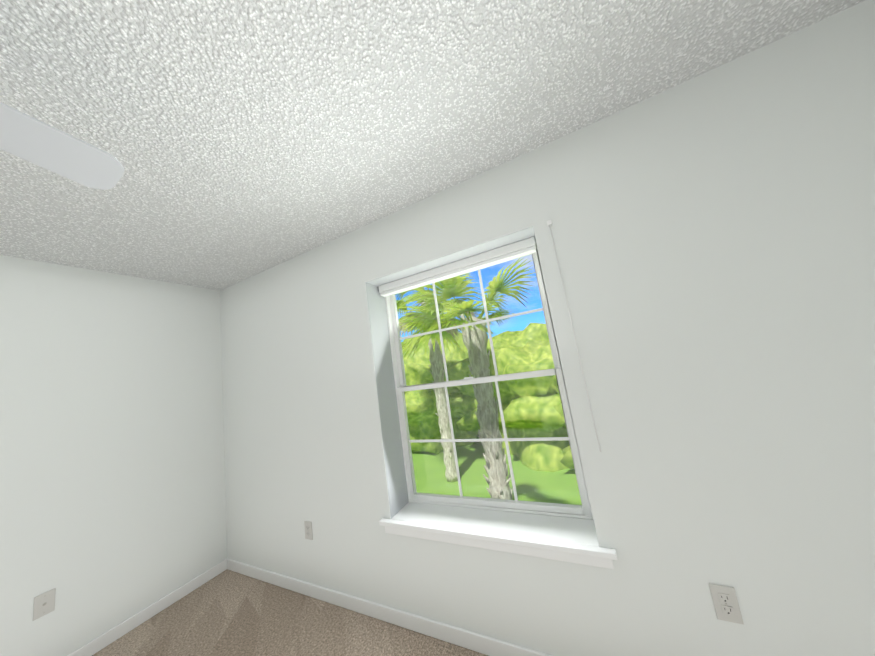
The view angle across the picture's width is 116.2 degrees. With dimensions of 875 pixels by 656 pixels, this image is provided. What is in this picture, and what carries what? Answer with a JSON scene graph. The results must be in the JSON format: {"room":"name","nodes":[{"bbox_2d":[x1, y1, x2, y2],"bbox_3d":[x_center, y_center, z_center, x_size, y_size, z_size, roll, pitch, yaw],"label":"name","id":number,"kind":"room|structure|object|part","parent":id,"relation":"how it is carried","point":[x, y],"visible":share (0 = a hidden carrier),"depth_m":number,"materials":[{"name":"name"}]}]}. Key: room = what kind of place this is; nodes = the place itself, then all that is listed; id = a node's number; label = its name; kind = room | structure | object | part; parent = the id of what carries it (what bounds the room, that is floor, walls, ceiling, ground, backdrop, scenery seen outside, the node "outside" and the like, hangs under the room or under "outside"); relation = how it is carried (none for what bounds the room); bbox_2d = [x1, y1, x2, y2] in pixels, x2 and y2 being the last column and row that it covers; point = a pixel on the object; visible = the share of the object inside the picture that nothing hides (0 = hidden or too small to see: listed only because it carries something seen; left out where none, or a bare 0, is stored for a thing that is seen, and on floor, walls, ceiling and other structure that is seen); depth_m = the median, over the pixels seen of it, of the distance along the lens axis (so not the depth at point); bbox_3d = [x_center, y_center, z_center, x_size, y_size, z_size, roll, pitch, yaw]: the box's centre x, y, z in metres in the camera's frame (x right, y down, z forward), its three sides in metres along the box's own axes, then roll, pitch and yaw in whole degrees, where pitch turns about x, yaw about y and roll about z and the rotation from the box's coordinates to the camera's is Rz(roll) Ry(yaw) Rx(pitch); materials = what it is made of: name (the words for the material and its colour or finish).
{"room":"empty bedroom","nodes":[
{"label":"empty bedroom","id":0,"kind":"room"},
{"bbox_2d":[0,255,227,655],"bbox_3d":[-3.036,0.715,0.593,0.300,2.440,4.950,-12,-9,25],"label":"wall","id":1,"kind":"structure","parent":0,"point":[112,487],"depth_m":1.83,"materials":[{"name":"white paint"}]},
{"bbox_2d":[33,588,55,620],"bbox_3d":[-2.223,1.564,1.542,0.017,0.115,0.070,-12,-9,25],"label":"outlet","id":2,"kind":"object","parent":1,"relation":"attached to","point":[44,603],"visible":1,"depth_m":1.54,"materials":[{"name":"grey plastic"}]},
{"bbox_2d":[68,558,227,655],"bbox_3d":[-2.598,1.863,0.626,0.013,0.078,3.750,-12,-9,25],"label":"baseboard","id":3,"kind":"structure","parent":1,"relation":"attached to","point":[100,642],"depth_m":1.86,"materials":[{"name":"white paint"}]},
{"bbox_2d":[92,569,487,655],"bbox_3d":[-0.809,1.522,-0.566,4.920,0.100,4.950,-12,-9,25],"label":"floor","id":4,"kind":"structure","parent":0,"point":[226,612],"depth_m":1.66,"materials":[{"name":"carpet"}]},
{"bbox_2d":[0,0,865,290],"bbox_3d":[-1.167,-0.966,-0.202,4.920,0.100,4.950,-12,-9,25],"label":"ceiling","id":5,"kind":"structure","parent":0,"point":[240,140],"depth_m":1.03,"materials":[{"name":"white paint"}]},
{"bbox_2d":[0,102,123,189],"bbox_3d":[-1.248,-0.492,0.284,1.292,0.667,1.235,-12,-9,25],"label":"ceiling fan","id":6,"kind":"object","parent":5,"relation":"hanging from","point":[24,136],"visible":1,"depth_m":0.73,"materials":[{"name":"grey"}]},
{"bbox_2d":[220,0,874,655],"bbox_3d":[0.037,0.434,1.697,4.320,2.440,0.300,-12,-9,25],"label":"wall","id":7,"kind":"structure","parent":0,"point":[712,232],"depth_m":1.12,"materials":[{"name":"white paint"}]},
{"bbox_2d":[304,521,312,539],"bbox_3d":[-0.908,1.424,1.916,0.070,0.115,0.009,-12,-9,25],"label":"electrical outlet","id":8,"kind":"object","parent":7,"relation":"attached to","point":[308,530],"visible":1,"depth_m":1.91,"materials":[{"name":"grey plastic"}]},
{"bbox_2d":[227,558,551,655],"bbox_3d":[0.140,1.580,1.385,4.307,0.078,0.013,-12,-9,25],"label":"baseboard","id":9,"kind":"structure","parent":7,"relation":"attached to","point":[478,642],"depth_m":1.56,"materials":[{"name":"white paint"}]},
{"bbox_2d":[365,226,535,517],"bbox_3d":[0.146,0.320,1.598,1.100,1.485,0.196,-12,-9,25],"label":"lining","id":10,"kind":"object","parent":7,"relation":"attached to","point":[392,445],"visible":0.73,"depth_m":1.79,"materials":[{"name":"grey paint"}]},
{"bbox_2d":[385,220,600,519],"bbox_3d":[0.200,0.314,1.613,1.185,1.490,0.302,-12,-9,25],"label":"window","id":11,"kind":"structure","parent":7,"relation":"in","point":[392,341],"depth_m":1.65,"materials":[{"name":"white plastic"}]},
{"bbox_2d":[379,237,536,296],"bbox_3d":[0.070,-0.364,1.744,1.076,0.073,0.055,-12,-9,25],"label":"blind headrail","id":12,"kind":"object","parent":11,"relation":"attached to","point":[501,254],"visible":1,"depth_m":1.68,"materials":[{"name":"white plastic"}]},
{"bbox_3d":[0.168,-0.014,1.793,1.072,0.756,0.034,-12,-9,25],"label":"window sash","id":13,"kind":"part","parent":11,"relation":"part of","materials":[{"name":"white plastic"}]},
{"bbox_3d":[0.171,-0.014,1.800,1.016,0.696,0.004,-12,-9,25],"label":"sash glass","id":14,"kind":"part","parent":11,"relation":"part of","materials":[{"name":"clear glass"}]},
{"bbox_3d":[0.254,0.682,1.662,1.016,0.681,0.004,-12,-9,25],"label":"sash glass","id":15,"kind":"part","parent":11,"relation":"part of","materials":[{"name":"clear glass"}]},
{"bbox_3d":[0.250,0.681,1.655,1.072,0.741,0.034,-12,-9,25],"label":"window sash","id":16,"kind":"part","parent":11,"relation":"part of","materials":[{"name":"white plastic"}]},
{"bbox_3d":[0.625,0.006,1.265,0.020,1.090,0.012,-12,-9,25],"label":"blind cord","id":17,"kind":"part","parent":11,"relation":"part of","materials":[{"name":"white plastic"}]},
{"bbox_2d":[379,502,617,568],"bbox_3d":[0.248,1.083,1.470,1.220,0.075,0.237,-12,-9,25],"label":"window sill","id":18,"kind":"structure","parent":7,"relation":"attached to","point":[571,540],"depth_m":1.38,"materials":[{"name":"white paint"}]},
{"bbox_2d":[708,583,743,623],"bbox_3d":[1.044,0.998,0.986,0.070,0.115,0.009,-12,-9,25],"label":"electrical outlet","id":19,"kind":"object","parent":7,"relation":"attached to","point":[725,603],"visible":1,"depth_m":0.98,"materials":[{"name":"grey plastic"}]},
{"label":"outside","id":20,"kind":"structure","parent":0,"visible":0},
{"bbox_2d":[412,434,581,504],"bbox_3d":[12.170,7.189,32.491,90.000,0.200,66.430,-12,-9,25],"label":"lawn","id":21,"kind":"structure","parent":20,"point":[551,478],"depth_m":9.26,"materials":[{"name":"green plant"}]},
{"bbox_2d":[405,331,460,348],"bbox_3d":[-1.000,4.989,24.846,15.694,8.867,9.789,-12,-9,25],"label":"canopy","id":22,"kind":"object","parent":21,"relation":"on","point":[424,342],"depth_m":22.54,"materials":[{"name":"green plant"}]},
{"bbox_2d":[395,273,479,481],"bbox_3d":[-0.135,1.285,10.296,4.633,8.483,4.870,-12,-9,25],"label":"palm tree","id":23,"kind":"object","parent":21,"relation":"on","point":[435,368],"depth_m":9.99,"materials":[{"name":"green plant"}]},
{"bbox_2d":[402,341,477,453],"bbox_3d":[-0.375,4.565,16.497,9.916,7.776,9.299,-12,-9,25],"label":"bush","id":24,"kind":"object","parent":21,"relation":"on","point":[432,410],"depth_m":13.13,"materials":[{"name":"green plant"}]},
{"bbox_2d":[398,258,534,499],"bbox_3d":[0.627,1.815,4.428,2.869,5.550,2.861,-12,-9,25],"label":"palm tree","id":25,"kind":"object","parent":21,"relation":"on","point":[492,412],"depth_m":4.51,"materials":[{"name":"green plant"}]},
{"bbox_2d":[451,323,548,352],"bbox_3d":[4.607,3.985,19.132,13.600,7.743,10.383,-12,-9,25],"label":"bush","id":26,"kind":"object","parent":21,"relation":"on","point":[523,334],"depth_m":16.57,"materials":[{"name":"green plant"}]},
{"bbox_2d":[456,340,569,471],"bbox_3d":[5.446,3.684,13.194,11.027,6.898,9.099,-12,-9,25],"label":"bushes","id":27,"kind":"object","parent":21,"relation":"on","point":[550,458],"depth_m":10.11,"materials":[{"name":"green plant"}]},
{"bbox_2d":[554,403,573,468],"bbox_3d":[7.329,3.136,8.626,7.758,5.609,6.112,-12,-9,25],"label":"bush","id":28,"kind":"object","parent":21,"relation":"on","point":[567,454],"depth_m":8.81,"materials":[{"name":"green plant"}]}
]}

